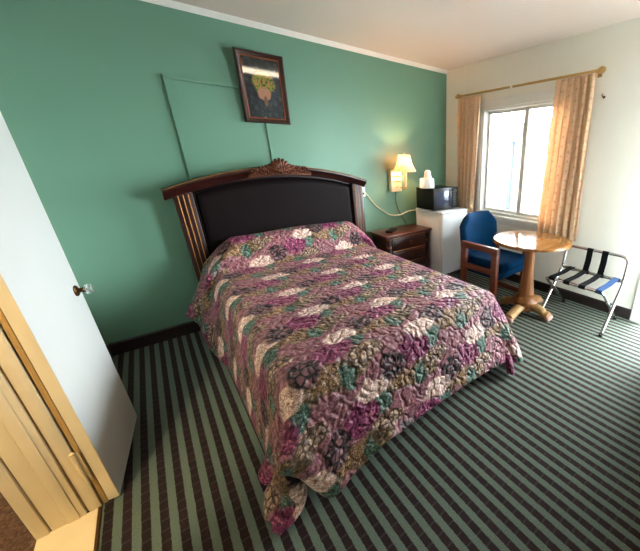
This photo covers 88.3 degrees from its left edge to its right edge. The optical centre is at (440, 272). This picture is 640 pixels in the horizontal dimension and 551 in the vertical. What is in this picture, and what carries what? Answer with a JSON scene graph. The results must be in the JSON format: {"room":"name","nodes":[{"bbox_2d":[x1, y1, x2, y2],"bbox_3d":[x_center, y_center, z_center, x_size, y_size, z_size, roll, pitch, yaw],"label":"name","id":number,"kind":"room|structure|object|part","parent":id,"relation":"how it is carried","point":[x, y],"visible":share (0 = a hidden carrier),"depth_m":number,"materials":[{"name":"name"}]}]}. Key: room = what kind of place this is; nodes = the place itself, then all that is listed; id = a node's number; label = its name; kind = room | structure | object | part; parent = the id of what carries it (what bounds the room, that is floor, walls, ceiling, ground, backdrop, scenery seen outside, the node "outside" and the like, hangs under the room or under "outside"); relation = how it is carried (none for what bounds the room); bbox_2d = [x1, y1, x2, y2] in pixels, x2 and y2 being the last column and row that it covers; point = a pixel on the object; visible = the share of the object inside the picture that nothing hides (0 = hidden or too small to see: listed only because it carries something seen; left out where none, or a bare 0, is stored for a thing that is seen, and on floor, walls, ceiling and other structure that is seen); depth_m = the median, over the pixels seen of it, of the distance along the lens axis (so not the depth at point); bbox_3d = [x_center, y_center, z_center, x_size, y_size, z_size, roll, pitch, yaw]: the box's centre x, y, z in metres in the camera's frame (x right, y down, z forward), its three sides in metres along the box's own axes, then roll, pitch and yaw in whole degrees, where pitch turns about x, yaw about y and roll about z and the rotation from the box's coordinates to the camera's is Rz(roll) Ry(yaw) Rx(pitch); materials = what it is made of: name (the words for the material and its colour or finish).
{"room":"hotel room","nodes":[
{"label":"hotel room","id":0,"kind":"room"},
{"bbox_2d":[0,111,104,342],"bbox_3d":[-0.864,0.177,0.150,0.130,2.440,5.090,-18,27,-40],"label":"wall","id":1,"kind":"structure","parent":0,"point":[0,111],"depth_m":1.98,"materials":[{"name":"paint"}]},
{"bbox_2d":[0,308,108,539],"bbox_3d":[-1.293,0.154,0.665,0.203,2.120,0.952,-18,27,-40],"label":"door frame","id":2,"kind":"structure","parent":1,"relation":"in","point":[46,478],"depth_m":1.17,"materials":[{"name":"beige paint"}]},
{"bbox_3d":[-1.636,0.067,0.897,0.038,2.120,0.102,-18,27,-40],"label":"casing","id":3,"kind":"part","parent":2,"relation":"part of","materials":[{"name":"beige paint"}]},
{"bbox_2d":[0,112,136,499],"bbox_3d":[-1.606,-0.022,1.243,0.096,2.018,0.568,-15,25,-34],"label":"door","id":4,"kind":"structure","parent":2,"relation":"attached to","point":[42,300],"depth_m":1.26,"materials":[{"name":"white paint"}]},
{"bbox_3d":[-1.734,0.085,1.474,0.036,0.054,0.054,-18,27,-40],"label":"handle","id":5,"kind":"part","parent":4,"relation":"part of","materials":[{"name":"gold metal"}]},
{"bbox_3d":[-1.711,0.079,1.490,0.028,0.050,0.050,-15,25,-34],"label":"crystal knob","id":6,"kind":"part","parent":4,"relation":"part of","materials":[{"name":"white"}]},
{"bbox_2d":[34,508,97,550],"bbox_3d":[-1.280,1.161,1.006,0.172,0.016,0.820,-18,27,-40],"label":"threshold","id":7,"kind":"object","parent":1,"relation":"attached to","point":[78,535],"depth_m":1.23,"materials":[{"name":"beige wood"}]},
{"bbox_2d":[94,506,101,550],"bbox_3d":[-1.213,1.138,1.063,0.011,0.018,0.820,-18,27,-40],"label":"trim","id":8,"kind":"structure","parent":1,"relation":"attached to","point":[98,524],"depth_m":1.26,"materials":[{"name":"brown wood"}]},
{"bbox_2d":[106,345,112,360],"bbox_3d":[-2.059,0.779,1.863,0.014,0.105,1.394,-18,27,-40],"label":"baseboard","id":9,"kind":"structure","parent":1,"relation":"attached to","point":[107,347],"depth_m":2.32,"materials":[{"name":"plastic"}]},
{"bbox_2d":[0,0,445,354],"bbox_3d":[-1.795,-0.773,2.674,5.235,2.440,0.130,-18,27,-40],"label":"wall","id":10,"kind":"structure","parent":0,"point":[85,107],"depth_m":2.28,"materials":[{"name":"green paint"}]},
{"bbox_2d":[108,321,200,355],"bbox_3d":[-1.235,0.172,3.482,3.545,0.105,0.014,-18,27,-40],"label":"baseboard","id":11,"kind":"structure","parent":10,"relation":"attached to","point":[140,341],"depth_m":2.50,"materials":[{"name":"plastic"}]},
{"bbox_2d":[162,74,273,179],"bbox_3d":[-1.734,-0.777,2.622,0.636,1.484,0.025,-18,27,-40],"label":"trim","id":12,"kind":"structure","parent":10,"relation":"attached to","point":[165,77],"depth_m":2.30,"materials":[{"name":"green paint"}]},
{"bbox_2d":[232,47,290,124],"bbox_3d":[-1.470,-1.527,2.550,0.357,0.514,0.084,-18,27,-40],"label":"framed picture","id":13,"kind":"object","parent":10,"relation":"attached to","point":[261,76],"visible":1,"depth_m":2.54,"materials":[{"name":"brown wood"}]},
{"bbox_2d":[240,55,284,118],"bbox_3d":[-1.478,-1.531,2.557,0.287,0.443,0.043,-18,27,-40],"label":"print","id":14,"kind":"object","parent":13,"relation":"attached to","point":[261,76],"depth_m":2.55},
{"bbox_2d":[140,0,447,73],"bbox_3d":[-1.226,-2.044,2.641,3.574,0.036,0.032,-18,27,-40],"label":"trim","id":15,"kind":"structure","parent":10,"relation":"attached to","point":[167,3],"depth_m":2.54,"materials":[{"name":"white paint"}]},
{"bbox_2d":[364,191,415,215],"bbox_3d":[-0.580,-0.853,3.730,0.791,0.341,0.030,-18,27,-40],"label":"cable","id":16,"kind":"object","parent":10,"relation":"attached to","point":[364,191],"visible":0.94,"depth_m":3.71,"materials":[{"name":"white plastic"}]},
{"bbox_2d":[388,153,415,191],"bbox_3d":[-0.429,-1.160,3.566,0.272,0.430,0.306,-18,27,-40],"label":"wall sconce","id":17,"kind":"object","parent":10,"relation":"attached to","point":[404,164],"visible":1,"depth_m":3.56,"materials":[{"name":"beige fabric"}]},
{"bbox_3d":[-0.544,-1.094,3.653,0.150,0.245,0.065,-18,27,-40],"label":"plate","id":18,"kind":"part","parent":17,"relation":"part of","materials":[{"name":"beige metal"}]},
{"bbox_3d":[-0.417,-1.255,3.517,0.272,0.183,0.272,-18,27,-40],"label":"lamp shade","id":19,"kind":"part","parent":17,"relation":"part of","materials":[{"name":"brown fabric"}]},
{"bbox_2d":[0,270,639,550],"bbox_3d":[-0.015,1.064,1.327,4.960,0.054,5.090,-18,27,-40],"label":"floor","id":20,"kind":"structure","parent":0,"point":[545,456],"depth_m":1.53,"materials":[{"name":"carpet"}]},
{"bbox_2d":[160,158,366,282],"bbox_3d":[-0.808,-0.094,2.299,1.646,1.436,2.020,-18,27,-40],"label":"headboard","id":21,"kind":"object","parent":20,"relation":"on","point":[212,209],"visible":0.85,"depth_m":2.65,"materials":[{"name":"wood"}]},
{"bbox_3d":[-1.976,-0.056,2.543,0.120,1.189,0.095,-18,27,-40],"label":"post","id":22,"kind":"part","parent":21,"relation":"part of","materials":[{"name":"brown wood"}]},
{"bbox_3d":[-1.438,-0.833,2.747,1.646,0.225,0.165,-18,27,-40],"label":"crown rail","id":23,"kind":"part","parent":21,"relation":"part of","materials":[{"name":"brown wood"}]},
{"bbox_3d":[-1.460,-0.367,2.970,1.500,1.172,0.050,-18,27,-40],"label":"headboard","id":24,"kind":"part","parent":21,"relation":"part of","materials":[{"name":"black leather"}]},
{"bbox_3d":[-1.432,-0.422,2.918,1.310,0.912,0.032,-18,27,-40],"label":"upholstered panel","id":25,"kind":"part","parent":21,"relation":"part of","materials":[{"name":"black leather"}]},
{"bbox_2d":[186,221,522,535],"bbox_3d":[-0.725,0.243,2.241,1.794,0.822,2.211,-18,27,-40],"label":"bedspread","id":26,"kind":"object","parent":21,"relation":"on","point":[332,343],"visible":1,"depth_m":1.72,"materials":[{"name":"multicoloured fabric"}]},
{"bbox_3d":[-0.914,-0.397,3.468,0.120,1.180,0.095,-18,27,-40],"label":"post","id":27,"kind":"part","parent":21,"relation":"part of","materials":[{"name":"brown wood"}]},
{"bbox_2d":[369,224,431,268],"bbox_3d":[-0.474,-0.223,3.796,0.670,0.624,0.384,-18,27,-40],"label":"nightstand","id":28,"kind":"object","parent":20,"relation":"on","point":[410,242],"visible":0.61,"depth_m":3.64,"materials":[{"name":"brown wood"}]},
{"bbox_2d":[385,227,396,232],"bbox_3d":[-0.577,-0.497,3.593,0.084,0.028,0.200,3,21,8],"label":"remote control","id":29,"kind":"object","parent":28,"relation":"on","point":[390,230],"visible":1,"depth_m":3.54,"materials":[{"name":"black plastic"}]},
{"bbox_3d":[-0.374,-0.370,3.631,0.485,0.135,0.040,-18,27,-40],"label":"drawer","id":30,"kind":"part","parent":28,"relation":"part of","materials":[{"name":"brown wood"}]},
{"bbox_3d":[-0.374,-0.222,3.687,0.485,0.140,0.040,-18,27,-40],"label":"drawer","id":31,"kind":"part","parent":28,"relation":"part of","materials":[{"name":"brown wood"}]},
{"bbox_3d":[-0.375,-0.068,3.745,0.485,0.150,0.040,-18,27,-40],"label":"drawer","id":32,"kind":"part","parent":28,"relation":"part of","materials":[{"name":"brown wood"}]},
{"bbox_2d":[416,207,466,273],"bbox_3d":[0.017,-0.423,4.029,0.447,0.835,0.518,-18,27,-40],"label":"mini fridge","id":33,"kind":"object","parent":20,"relation":"on","point":[444,238],"visible":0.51,"depth_m":3.81,"materials":[{"name":"white metal"}]},
{"bbox_2d":[416,185,457,210],"bbox_3d":[-0.033,-0.931,3.820,0.405,0.262,0.355,-18,27,-40],"label":"microwave oven","id":34,"kind":"object","parent":33,"relation":"on","point":[439,197],"visible":1,"depth_m":3.71,"materials":[{"name":"black plastic"}]},
{"bbox_2d":[420,170,434,188],"bbox_3d":[-0.161,-1.107,3.623,0.178,0.205,0.178,-18,27,-40],"label":"ice bucket","id":35,"kind":"object","parent":34,"relation":"on","point":[427,182],"visible":0.99,"depth_m":3.58,"materials":[{"name":"white plastic"}]},
{"bbox_3d":[-0.153,-1.161,3.610,0.096,0.095,0.096,-18,27,-40],"label":"lid","id":36,"kind":"part","parent":35,"relation":"part of","materials":[{"name":"white plastic"}]},
{"bbox_3d":[0.025,-0.890,3.694,0.310,0.250,0.022,-18,27,-40],"label":"door","id":37,"kind":"part","parent":34,"relation":"part of","materials":[{"name":"black glass"}]},
{"bbox_3d":[0.174,-0.939,3.825,0.093,0.250,0.019,-18,27,-40],"label":"control panel","id":38,"kind":"part","parent":34,"relation":"part of","materials":[{"name":"black plastic"}]},
{"bbox_3d":[0.167,-0.381,3.876,0.439,0.745,0.045,-18,27,-40],"label":"door","id":39,"kind":"part","parent":33,"relation":"part of","materials":[{"name":"white metal"}]},
{"bbox_2d":[459,211,524,298],"bbox_3d":[0.554,-0.180,3.317,0.605,0.883,0.629,-18,27,-40],"label":"armchair","id":40,"kind":"object","parent":20,"relation":"on","point":[480,255],"visible":0.88,"depth_m":3.20,"materials":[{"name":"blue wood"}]},
{"bbox_3d":[0.416,-0.379,3.420,0.580,0.583,0.199,-18,27,-40],"label":"backrest","id":41,"kind":"part","parent":40,"relation":"part of","materials":[{"name":"blue fabric"}]},
{"bbox_3d":[0.387,0.019,3.148,0.050,0.630,0.470,-18,27,-40],"label":"arm","id":42,"kind":"part","parent":40,"relation":"part of","materials":[{"name":"brown wood"}]},
{"bbox_3d":[0.575,-0.071,3.322,0.486,0.075,0.490,-18,27,-40],"label":"seat frame","id":43,"kind":"part","parent":40,"relation":"part of","materials":[{"name":"blue fabric"}]},
{"bbox_2d":[468,247,524,273],"bbox_3d":[0.596,-0.143,3.272,0.480,0.105,0.490,-18,27,-40],"label":"seat cushion","id":44,"kind":"object","parent":40,"relation":"on","point":[509,261],"depth_m":3.15,"materials":[{"name":"blue fabric"}]},
{"bbox_3d":[0.783,-0.110,3.492,0.050,0.630,0.470,-18,27,-40],"label":"arm","id":45,"kind":"part","parent":40,"relation":"part of","materials":[{"name":"brown wood"}]},
{"bbox_2d":[493,230,572,323],"bbox_3d":[0.832,0.040,2.927,0.700,0.744,0.700,-18,27,-40],"label":"round table","id":46,"kind":"object","parent":20,"relation":"on","point":[530,242],"visible":0.98,"depth_m":2.86,"materials":[{"name":"brown wood"}]},
{"bbox_2d":[542,245,629,336],"bbox_3d":[1.313,0.134,2.833,0.508,0.653,0.604,-18,27,-40],"label":"luggage rack","id":47,"kind":"object","parent":20,"relation":"on","point":[600,274],"visible":0.92,"depth_m":2.77,"materials":[{"name":"silver metal"}]},
{"bbox_3d":[1.312,0.231,2.870,0.499,0.428,0.539,-18,27,-40],"label":"frame","id":48,"kind":"part","parent":47,"relation":"part of","materials":[{"name":"silver metal"}]},
{"bbox_2d":[173,0,639,69],"bbox_3d":[0.495,-1.444,0.887,3.835,0.080,5.350,-18,27,-40],"label":"ceiling","id":49,"kind":"structure","parent":0,"point":[443,34],"depth_m":2.41,"materials":[{"name":"paint"}]},
{"bbox_2d":[446,17,639,318],"bbox_3d":[1.849,-0.706,2.509,0.136,2.440,5.090,-18,27,-40],"label":"wall","id":50,"kind":"structure","parent":0,"point":[609,215],"depth_m":2.81,"materials":[{"name":"beige paint"}]},
{"bbox_2d":[473,88,554,230],"bbox_3d":[0.900,-1.189,3.377,0.190,1.370,1.300,-18,27,-40],"label":"window","id":51,"kind":"structure","parent":50,"relation":"in","point":[526,102],"depth_m":3.48,"materials":[{"name":"white paint"}]},
{"bbox_3d":[0.870,-0.585,3.575,0.110,0.100,1.300,-18,27,-40],"label":"sill","id":52,"kind":"part","parent":51,"relation":"part of","materials":[{"name":"white paint"}]},
{"bbox_3d":[0.759,-1.272,3.577,0.028,1.125,0.570,-18,27,-40],"label":"sash","id":53,"kind":"part","parent":51,"relation":"part of","materials":[{"name":"glass"}]},
{"bbox_3d":[1.082,-1.131,3.203,0.028,1.125,0.565,-18,27,-40],"label":"sash","id":54,"kind":"part","parent":51,"relation":"part of","materials":[{"name":"glass"}]},
{"bbox_2d":[455,66,605,98],"bbox_3d":[0.779,-1.890,3.110,0.112,0.070,1.738,-18,27,-40],"label":"curtain rod","id":55,"kind":"object","parent":50,"relation":"attached to","point":[602,69],"visible":0.94,"depth_m":2.87,"materials":[{"name":"gold metal"}]},
{"bbox_2d":[457,95,480,213],"bbox_3d":[0.324,-1.350,3.781,0.057,1.442,0.349,-18,27,-40],"label":"curtain","id":56,"kind":"object","parent":55,"relation":"hanging from","point":[468,107],"visible":0.87,"depth_m":3.71,"materials":[{"name":"beige fabric"}]},
{"bbox_2d":[537,73,596,240],"bbox_3d":[1.183,-1.024,2.914,0.055,1.445,0.431,-19,28,-41],"label":"curtain","id":57,"kind":"object","parent":55,"relation":"hanging from","point":[560,202],"visible":0.97,"depth_m":2.88,"materials":[{"name":"beige fabric"}]},
{"bbox_2d":[503,274,630,319],"bbox_3d":[0.926,0.072,3.753,0.014,0.105,2.530,-18,27,-40],"label":"baseboard","id":58,"kind":"structure","parent":50,"relation":"attached to","point":[619,311],"depth_m":3.21,"materials":[{"name":"plastic"}]},
{"bbox_2d":[629,279,639,323],"bbox_3d":[2.238,-0.405,2.163,0.150,2.120,1.180,-18,27,-40],"label":"door","id":59,"kind":"structure","parent":50,"relation":"in","point":[635,313],"depth_m":2.82,"materials":[{"name":"white paint"}]},
{"label":"outside","id":60,"kind":"structure","parent":0,"visible":0},
{"bbox_2d":[487,194,540,214],"bbox_3d":[11.479,-2.807,11.791,26.810,0.100,30.000,-18,27,-40],"label":"ground","id":61,"kind":"structure","parent":60,"point":[531,205],"depth_m":10.37,"materials":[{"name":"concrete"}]},
{"bbox_2d":[488,120,550,209],"bbox_3d":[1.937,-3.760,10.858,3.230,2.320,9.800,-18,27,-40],"label":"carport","id":62,"kind":"object","parent":61,"relation":"on","point":[506,139],"visible":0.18,"depth_m":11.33,"materials":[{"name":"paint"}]},
{"bbox_3d":[2.005,-2.901,8.771,0.100,2.180,0.110,-18,27,-40],"label":"post","id":63,"kind":"part","parent":62,"relation":"part of","materials":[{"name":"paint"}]}
]}

